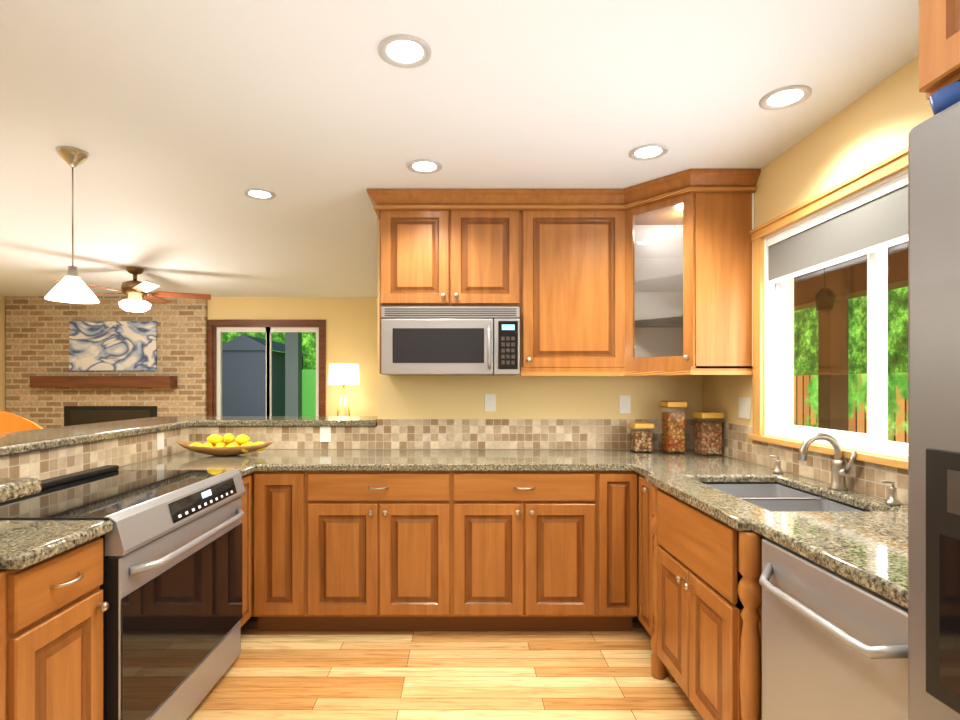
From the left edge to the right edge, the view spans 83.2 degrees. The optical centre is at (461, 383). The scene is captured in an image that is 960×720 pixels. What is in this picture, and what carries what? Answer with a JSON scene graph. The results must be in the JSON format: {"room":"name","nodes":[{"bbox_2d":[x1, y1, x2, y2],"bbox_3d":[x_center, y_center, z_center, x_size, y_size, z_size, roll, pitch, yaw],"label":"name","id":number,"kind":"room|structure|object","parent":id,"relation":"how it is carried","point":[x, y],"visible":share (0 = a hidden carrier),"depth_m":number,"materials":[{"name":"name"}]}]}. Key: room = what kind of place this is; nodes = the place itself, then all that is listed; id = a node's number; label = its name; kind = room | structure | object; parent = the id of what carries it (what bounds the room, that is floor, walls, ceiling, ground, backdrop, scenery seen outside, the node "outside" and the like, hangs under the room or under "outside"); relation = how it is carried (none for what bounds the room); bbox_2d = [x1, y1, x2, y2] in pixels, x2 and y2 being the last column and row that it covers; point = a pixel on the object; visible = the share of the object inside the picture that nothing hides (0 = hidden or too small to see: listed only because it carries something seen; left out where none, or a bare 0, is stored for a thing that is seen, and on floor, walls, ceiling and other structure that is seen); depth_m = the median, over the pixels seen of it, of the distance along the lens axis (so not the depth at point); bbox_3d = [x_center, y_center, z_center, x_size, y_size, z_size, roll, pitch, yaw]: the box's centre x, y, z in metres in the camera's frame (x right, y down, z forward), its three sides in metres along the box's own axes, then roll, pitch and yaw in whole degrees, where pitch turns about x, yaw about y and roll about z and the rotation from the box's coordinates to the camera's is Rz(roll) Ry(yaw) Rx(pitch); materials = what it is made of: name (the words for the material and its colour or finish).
{"room":"kitchen","nodes":[
{"label":"kitchen","id":0,"kind":"room"},
{"bbox_2d":[0,296,5,411],"bbox_3d":[-5.875,0.110,2.800,0.150,2.440,8.199,0,0,0],"label":"wall","id":1,"kind":"structure","parent":0,"point":[2,353],"depth_m":6.83,"materials":[{"name":"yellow paint"}]},
{"bbox_2d":[6,296,207,427],"bbox_3d":[-4.515,0.110,6.870,2.530,2.440,0.060,0,0,0],"label":"brick wall","id":2,"kind":"structure","parent":0,"point":[37,335],"depth_m":6.84,"materials":[{"name":"beige brick"}]},
{"bbox_2d":[30,376,176,387],"bbox_3d":[-4.465,-0.028,6.744,1.730,0.145,0.188,0,0,0],"label":"mantel shelf","id":3,"kind":"object","parent":2,"relation":"attached to","point":[103,381],"visible":1,"depth_m":6.65,"materials":[{"name":"brown wood"}]},
{"bbox_2d":[64,406,156,425],"bbox_3d":[-4.445,0.805,6.830,1.170,1.050,0.017,0,0,0],"label":"fireplace insert","id":4,"kind":"object","parent":2,"relation":"attached to","point":[77,415],"visible":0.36,"depth_m":6.82,"materials":[{"name":"black metal"}]},
{"bbox_2d":[69,321,156,370],"bbox_3d":[-4.405,-0.480,6.822,1.090,0.620,0.033,0,0,0],"label":"painting","id":5,"kind":"object","parent":2,"relation":"attached to","point":[112,345],"visible":0.93,"depth_m":6.80,"materials":[{"name":"fabric"}]},
{"bbox_2d":[120,450,188,466],"bbox_3d":[-1.790,0.801,2.285,0.120,1.058,2.570,0,0,0],"label":"wall","id":6,"kind":"structure","parent":0,"point":[170,454],"depth_m":3.10,"materials":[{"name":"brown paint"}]},
{"bbox_2d":[0,427,191,480],"bbox_3d":[-1.725,0.344,2.360,0.010,0.143,2.120,0,0,0],"label":"tile backsplash","id":7,"kind":"structure","parent":6,"relation":"attached to","point":[50,463],"depth_m":2.50,"materials":[{"name":"beige tile"}]},
{"bbox_2d":[157,432,163,450],"bbox_3d":[-1.716,0.325,3.075,0.006,0.100,0.070,0,0,0],"label":"electrical outlet","id":8,"kind":"object","parent":7,"relation":"attached to","point":[160,440],"visible":1,"depth_m":3.07,"materials":[{"name":"white plastic"}]},
{"bbox_2d":[0,416,376,502],"bbox_3d":[-1.353,0.250,2.413,1.614,0.040,2.895,0,0,0],"label":"bar","id":9,"kind":"object","parent":6,"relation":"on","point":[19,442],"visible":0.92,"depth_m":2.85,"materials":[{"name":"stone"}]},
{"bbox_2d":[328,364,359,415],"bbox_3d":[-1.420,0.546,6.533,0.439,1.572,0.437,0,0,0],"label":"table lamp","id":10,"kind":"object","parent":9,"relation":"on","point":[343,375],"visible":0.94,"depth_m":6.37,"materials":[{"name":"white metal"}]},
{"bbox_2d":[208,297,376,415],"bbox_3d":[-2.205,0.110,6.975,7.489,2.440,0.150,0,0,0],"label":"wall","id":11,"kind":"structure","parent":0,"point":[351,330],"depth_m":6.90,"materials":[{"name":"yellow paint"}]},
{"bbox_2d":[207,320,325,415],"bbox_3d":[-2.495,0.255,6.965,1.510,2.150,0.170,0,0,0],"label":"door frame","id":12,"kind":"structure","parent":11,"relation":"attached to","point":[212,325],"depth_m":6.88,"materials":[{"name":"brown wood"}]},
{"bbox_2d":[217,327,318,415],"bbox_3d":[-2.495,0.300,6.975,1.328,2.059,0.050,0,0,0],"label":"sliding door","id":13,"kind":"structure","parent":11,"relation":"in","point":[267,330],"depth_m":6.95,"materials":[{"name":"white plastic"}]},
{"bbox_2d":[187,611,703,719],"bbox_3d":[-2.130,1.360,2.800,7.640,0.060,8.500,0,0,0],"label":"floor","id":14,"kind":"structure","parent":0,"point":[437,675],"depth_m":2.44,"materials":[{"name":"brown wood"}]},
{"bbox_2d":[0,410,43,432],"bbox_3d":[-2.487,0.731,3.000,0.485,1.201,0.540,0,0,0],"label":"bar stool","id":15,"kind":"object","parent":14,"relation":"on","point":[10,422],"visible":0.02,"depth_m":3.17,"materials":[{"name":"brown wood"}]},
{"bbox_2d":[0,537,108,719],"bbox_3d":[-1.404,0.892,1.483,0.628,0.876,0.343,0,0,0],"label":"base cabinet","id":16,"kind":"object","parent":14,"relation":"on","point":[53,608],"depth_m":1.45,"materials":[{"name":"brown wood"}]},
{"bbox_2d":[0,521,112,569],"bbox_3d":[-1.394,0.434,1.484,0.648,0.037,0.343,0,0,0],"label":"countertop","id":17,"kind":"structure","parent":16,"relation":"on","point":[24,544],"depth_m":1.48,"materials":[{"name":"stone"}]},
{"bbox_2d":[0,465,244,719],"bbox_3d":[-1.346,0.859,2.128,0.718,0.942,0.939,0,0,0],"label":"range","id":18,"kind":"object","parent":14,"relation":"on","point":[171,586],"visible":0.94,"depth_m":1.98,"materials":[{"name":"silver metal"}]},
{"bbox_2d":[239,473,251,626],"bbox_3d":[-1.404,0.892,2.714,0.628,0.876,0.228,0,0,0],"label":"base cabinet","id":19,"kind":"object","parent":14,"relation":"on","point":[247,479],"depth_m":2.75,"materials":[{"name":"brown wood"}]},
{"bbox_2d":[119,461,258,475],"bbox_3d":[-1.394,0.434,2.685,0.648,0.037,0.170,0,0,0],"label":"countertop","id":20,"kind":"structure","parent":19,"relation":"on","point":[244,467],"depth_m":2.76,"materials":[{"name":"stone"}]},
{"bbox_2d":[252,471,307,630],"bbox_3d":[-0.958,0.892,3.120,0.285,0.876,0.620,0,0,0],"label":"base cabinet","id":21,"kind":"object","parent":14,"relation":"on","point":[279,498],"depth_m":2.81,"materials":[{"name":"brown wood"}]},
{"bbox_2d":[308,471,455,630],"bbox_3d":[-0.435,0.892,3.120,0.761,0.876,0.620,0,0,0],"label":"base cabinet","id":22,"kind":"object","parent":14,"relation":"on","point":[444,550],"depth_m":2.81,"materials":[{"name":"brown wood"}]},
{"bbox_2d":[456,471,599,630],"bbox_3d":[0.325,0.892,3.120,0.759,0.876,0.620,0,0,0],"label":"base cabinet","id":23,"kind":"object","parent":14,"relation":"on","point":[528,542],"depth_m":2.81,"materials":[{"name":"brown wood"}]},
{"bbox_2d":[600,471,637,630],"bbox_3d":[0.811,0.892,3.120,0.213,0.876,0.620,0,0,0],"label":"base cabinet","id":24,"kind":"object","parent":14,"relation":"on","point":[618,489],"depth_m":2.81,"materials":[{"name":"brown wood"}]},
{"bbox_2d":[637,473,788,676],"bbox_3d":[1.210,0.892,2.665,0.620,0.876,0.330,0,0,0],"label":"base cabinet","id":25,"kind":"object","parent":14,"relation":"on","point":[699,599],"depth_m":2.00,"materials":[{"name":"brown wood"}]},
{"bbox_2d":[147,449,742,470],"bbox_3d":[-0.095,0.434,3.119,3.246,0.037,0.638,0,0,0],"label":"countertop","id":26,"kind":"structure","parent":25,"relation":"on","point":[269,459],"depth_m":3.02,"materials":[{"name":"stone"}]},
{"bbox_2d":[176,433,273,455],"bbox_3d":[-1.380,0.351,3.150,0.570,0.127,0.210,0,0,0],"label":"bowl","id":27,"kind":"object","parent":26,"relation":"on","point":[216,445],"visible":1,"depth_m":3.10,"materials":[{"name":"brown wood"}]},
{"bbox_2d":[629,422,653,452],"bbox_3d":[1.100,0.327,3.310,0.119,0.177,0.119,0,0,0],"label":"canister","id":28,"kind":"object","parent":26,"relation":"on","point":[641,440],"visible":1,"depth_m":3.26,"materials":[{"name":"clear glass"}]},
{"bbox_2d":[661,401,686,452],"bbox_3d":[1.285,0.260,3.280,0.119,0.310,0.119,0,0,0],"label":"canister","id":29,"kind":"object","parent":26,"relation":"on","point":[673,432],"visible":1,"depth_m":3.23,"materials":[{"name":"clear glass"}]},
{"bbox_2d":[693,412,723,455],"bbox_3d":[1.450,0.290,3.180,0.129,0.250,0.129,0,0,0],"label":"canister","id":30,"kind":"object","parent":26,"relation":"on","point":[708,438],"visible":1,"depth_m":3.12,"materials":[{"name":"clear glass"}]},
{"bbox_2d":[623,461,907,608],"bbox_3d":[1.189,0.434,1.885,0.678,0.037,1.770,0,0,0],"label":"countertop","id":31,"kind":"structure","parent":25,"relation":"on","point":[867,549],"depth_m":1.66,"materials":[{"name":"stone"}]},
{"bbox_2d":[769,455,783,473],"bbox_3d":[1.466,0.373,2.520,0.063,0.084,0.044,0,0,0],"label":"soap dispenser","id":32,"kind":"object","parent":31,"relation":"on","point":[777,470],"visible":1,"depth_m":2.51,"materials":[{"name":"silver metal"}]},
{"bbox_2d":[704,483,864,510],"bbox_3d":[1.230,0.556,2.123,0.444,0.200,0.719,0,0,0],"label":"undermount sink","id":33,"kind":"object","parent":31,"relation":"in","point":[774,497],"visible":0.06,"depth_m":2.21,"materials":[{"name":"silver metal"}]},
{"bbox_2d":[798,433,856,490],"bbox_3d":[1.422,0.304,2.104,0.185,0.221,0.112,0,0,0],"label":"faucet","id":34,"kind":"object","parent":31,"relation":"on","point":[840,471],"visible":1,"depth_m":2.12,"materials":[{"name":"silver metal"}]},
{"bbox_2d":[880,480,900,505],"bbox_3d":[1.476,0.373,1.860,0.063,0.084,0.044,0,0,0],"label":"soap dispenser","id":35,"kind":"object","parent":31,"relation":"on","point":[893,500],"visible":0.98,"depth_m":1.85,"materials":[{"name":"silver metal"}]},
{"bbox_2d":[758,538,907,719],"bbox_3d":[1.171,0.894,1.321,0.677,0.872,0.600,0,0,0],"label":"dishwasher","id":36,"kind":"object","parent":14,"relation":"on","point":[834,646],"visible":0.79,"depth_m":1.32,"materials":[{"name":"silver metal"}]},
{"bbox_2d":[908,101,959,719],"bbox_3d":[1.127,0.435,0.519,0.786,1.790,0.918,0,0,0],"label":"fridge","id":37,"kind":"object","parent":14,"relation":"on","point":[934,417],"visible":1,"depth_m":0.91,"materials":[{"name":"silver metal"}]},
{"bbox_2d":[929,81,959,114],"bbox_3d":[0.862,-0.482,0.925,0.094,0.043,0.094,0,0,0],"label":"bowl","id":38,"kind":"object","parent":37,"relation":"on","point":[943,98],"visible":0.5,"depth_m":0.92,"materials":[{"name":"blue ceramic"}]},
{"bbox_2d":[0,0,918,296],"bbox_3d":[-2.130,-1.150,2.800,7.640,0.080,8.500,0,0,0],"label":"ceiling","id":39,"kind":"structure","parent":0,"point":[182,124],"depth_m":2.19,"materials":[{"name":"white paint"}]},
{"bbox_2d":[44,146,99,303],"bbox_3d":[-1.860,-0.754,2.580,0.216,0.709,0.216,0,0,0],"label":"pendant light","id":40,"kind":"object","parent":39,"relation":"hanging from","point":[71,287],"visible":1,"depth_m":2.56,"materials":[{"name":"white glass"}]},
{"bbox_2d":[53,266,210,311],"bbox_3d":[-3.148,-0.898,5.198,1.283,0.421,1.269,0,0,0],"label":"fan","id":41,"kind":"object","parent":39,"relation":"hanging from","point":[135,291],"visible":0.98,"depth_m":5.12,"materials":[{"name":"brown wood"}]},
{"bbox_2d":[244,188,275,199],"bbox_3d":[-1.180,-1.105,3.150,0.176,0.010,0.176,0,0,0],"label":"recessed light","id":42,"kind":"object","parent":39,"relation":"in","point":[258,194],"visible":0.94,"depth_m":3.15,"materials":[{"name":"grey"}]},
{"bbox_2d":[378,34,430,67],"bbox_3d":[-0.190,-1.105,1.800,0.176,0.010,0.176,0,0,0],"label":"recessed light","id":43,"kind":"object","parent":39,"relation":"in","point":[404,51],"visible":1,"depth_m":1.79,"materials":[{"name":"grey"}]},
{"bbox_2d":[407,159,441,173],"bbox_3d":[-0.190,-1.105,2.750,0.176,0.010,0.176,0,0,0],"label":"recessed light","id":44,"kind":"object","parent":39,"relation":"in","point":[424,166],"visible":1,"depth_m":2.75,"materials":[{"name":"grey"}]},
{"bbox_2d":[629,144,667,160],"bbox_3d":[0.890,-1.105,2.580,0.176,0.010,0.176,0,0,0],"label":"recessed light","id":45,"kind":"object","parent":39,"relation":"in","point":[647,152],"visible":0.98,"depth_m":2.57,"materials":[{"name":"grey glass"}]},
{"bbox_2d":[759,85,811,109],"bbox_3d":[1.250,-1.105,2.090,0.176,0.010,0.176,0,0,0],"label":"recessed light","id":46,"kind":"object","parent":39,"relation":"in","point":[785,97],"visible":1,"depth_m":2.08,"materials":[{"name":"grey glass"}]},
{"bbox_2d":[377,216,702,418],"bbox_3d":[0.499,0.110,3.520,2.079,2.440,0.140,0,0,0],"label":"wall","id":47,"kind":"structure","parent":0,"point":[519,396],"depth_m":3.45,"materials":[{"name":"yellow paint"}]},
{"bbox_2d":[192,419,699,448],"bbox_3d":[-0.095,0.320,3.445,3.270,0.190,0.009,0,0,0],"label":"tile backsplash","id":48,"kind":"structure","parent":47,"relation":"attached to","point":[388,433],"depth_m":3.44,"materials":[{"name":"beige tile"}]},
{"bbox_2d":[320,427,330,441],"bbox_3d":[-0.870,0.320,3.436,0.070,0.100,0.006,0,0,0],"label":"electrical outlet","id":49,"kind":"object","parent":48,"relation":"attached to","point":[325,434],"visible":1,"depth_m":3.43,"materials":[{"name":"white plastic"}]},
{"bbox_2d":[375,189,518,312],"bbox_3d":[-0.069,-0.782,3.286,0.820,0.654,0.322,0,0,0],"label":"upper cabinet","id":50,"kind":"object","parent":47,"relation":"attached to","point":[439,247],"depth_m":3.13,"materials":[{"name":"brown wood"}]},
{"bbox_2d":[381,307,519,374],"bbox_3d":[-0.065,-0.246,3.214,0.784,0.384,0.426,0,0,0],"label":"microwave","id":51,"kind":"object","parent":50,"relation":"attached to","point":[450,340],"visible":1,"depth_m":3.05,"materials":[{"name":"silver metal"}]},
{"bbox_2d":[485,394,495,411],"bbox_3d":[0.180,0.120,3.446,0.072,0.115,0.006,0,0,0],"label":"electrical outlet","id":52,"kind":"object","parent":47,"relation":"attached to","point":[490,402],"visible":1,"depth_m":3.44,"materials":[{"name":"white plastic"}]},
{"bbox_2d":[519,185,638,372],"bbox_3d":[0.666,-0.595,3.268,0.651,1.027,0.358,0,0,0],"label":"upper cabinet","id":53,"kind":"object","parent":47,"relation":"attached to","point":[571,240],"depth_m":3.13,"materials":[{"name":"brown wood"}]},
{"bbox_2d":[619,395,630,412],"bbox_3d":[1.040,0.130,3.446,0.072,0.115,0.006,0,0,0],"label":"electrical outlet","id":54,"kind":"object","parent":47,"relation":"attached to","point":[624,403],"visible":1,"depth_m":3.44,"materials":[{"name":"white plastic"}]},
{"bbox_2d":[623,185,698,360],"bbox_3d":[1.083,-0.585,2.986,0.288,0.873,0.314,0,0,0],"label":"upper cabinet","id":55,"kind":"object","parent":47,"relation":"attached to","point":[653,277],"depth_m":3.11,"materials":[{"name":"brown wood"}]},
{"bbox_2d":[703,55,933,510],"bbox_3d":[1.615,0.110,2.800,0.150,2.440,8.200,0,0,0],"label":"wall","id":56,"kind":"structure","parent":0,"point":[876,124],"depth_m":2.29,"materials":[{"name":"yellow paint"}]},
{"bbox_2d":[739,397,749,418],"bbox_3d":[1.536,0.130,2.940,0.006,0.115,0.115,0,0,0],"label":"outlet","id":57,"kind":"object","parent":56,"relation":"attached to","point":[744,407],"visible":1,"depth_m":2.93,"materials":[{"name":"white plastic"}]},
{"bbox_2d":[700,419,907,504],"bbox_3d":[1.535,0.320,2.205,0.009,0.190,2.430,0,0,0],"label":"tile backsplash","id":58,"kind":"structure","parent":56,"relation":"attached to","point":[865,477],"depth_m":2.36,"materials":[{"name":"beige tile"}]},
{"bbox_2d":[748,147,907,469],"bbox_3d":[1.520,-0.258,1.909,0.040,1.091,1.853,0,0,0],"label":"window frame","id":59,"kind":"structure","parent":56,"relation":"in","point":[897,162],"depth_m":2.50,"materials":[{"name":"brown wood"}]},
{"bbox_2d":[767,173,907,283],"bbox_3d":[1.565,-0.620,2.090,0.038,0.224,1.292,0,0,0],"label":"window shade","id":60,"kind":"object","parent":59,"relation":"attached to","point":[874,220],"visible":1,"depth_m":2.19,"materials":[{"name":"white fabric"}]},
{"bbox_2d":[765,169,907,458],"bbox_3d":[1.588,-0.242,2.090,0.094,1.005,1.320,0,0,0],"label":"liner","id":61,"kind":"object","parent":56,"relation":"attached to","point":[770,359],"visible":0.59,"depth_m":2.74,"materials":[{"name":"white paint"}]},
{"bbox_2d":[776,242,907,452],"bbox_3d":[1.611,-0.242,2.090,0.042,0.979,1.294,0,0,0],"label":"window","id":62,"kind":"structure","parent":61,"relation":"attached to","point":[875,436],"depth_m":2.12,"materials":[{"name":"white plastic"}]},
{"bbox_2d":[919,0,959,99],"bbox_3d":[1.161,-0.811,0.546,0.752,0.593,0.973,0,0,0],"label":"upper cabinet","id":63,"kind":"object","parent":56,"relation":"attached to","point":[939,44],"visible":1,"depth_m":0.93,"materials":[{"name":"brown wood"}]},
{"label":"outside","id":64,"kind":"structure","parent":0,"visible":0},
{"bbox_2d":[222,332,315,369],"bbox_3d":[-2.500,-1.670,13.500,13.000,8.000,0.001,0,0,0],"label":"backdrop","id":65,"kind":"structure","parent":64,"point":[309,347],"depth_m":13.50,"materials":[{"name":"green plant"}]},
{"bbox_2d":[794,372,907,442],"bbox_3d":[4.625,0.855,4.000,0.050,1.950,16.000,0,0,0],"label":"fence","id":66,"kind":"object","parent":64,"point":[898,386],"depth_m":6.25,"materials":[{"name":"brown wood"}]},
{"bbox_2d":[794,286,907,374],"bbox_3d":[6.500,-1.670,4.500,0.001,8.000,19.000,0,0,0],"label":"trees","id":67,"kind":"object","parent":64,"point":[801,342],"depth_m":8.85,"materials":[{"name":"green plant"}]},
{"bbox_3d":[-2.500,1.465,10.280,13.000,0.230,6.440,0,0,0],"label":"ground","id":68,"kind":"structure","parent":64,"visible":0},
{"bbox_2d":[222,334,306,415],"bbox_3d":[-3.840,0.330,10.525,1.120,2.400,2.150,0,0,0],"label":"shed","id":69,"kind":"object","parent":68,"relation":"on","point":[243,375],"depth_m":9.50,"materials":[{"name":"grey wood"}]},
{"bbox_2d":[285,332,315,415],"bbox_3d":[-1.350,0.130,9.625,3.700,2.800,2.450,0,0,0],"label":"fence","id":70,"kind":"object","parent":68,"relation":"on","point":[300,391],"depth_m":8.40,"materials":[{"name":"green"}]},
{"bbox_2d":[794,241,907,430],"bbox_3d":[2.725,0.195,3.500,1.950,2.670,11.000,0,0,0],"label":"pergola","id":71,"kind":"object","parent":68,"relation":"on","point":[835,335],"depth_m":4.78,"materials":[{"name":"brown wood"}]}
]}

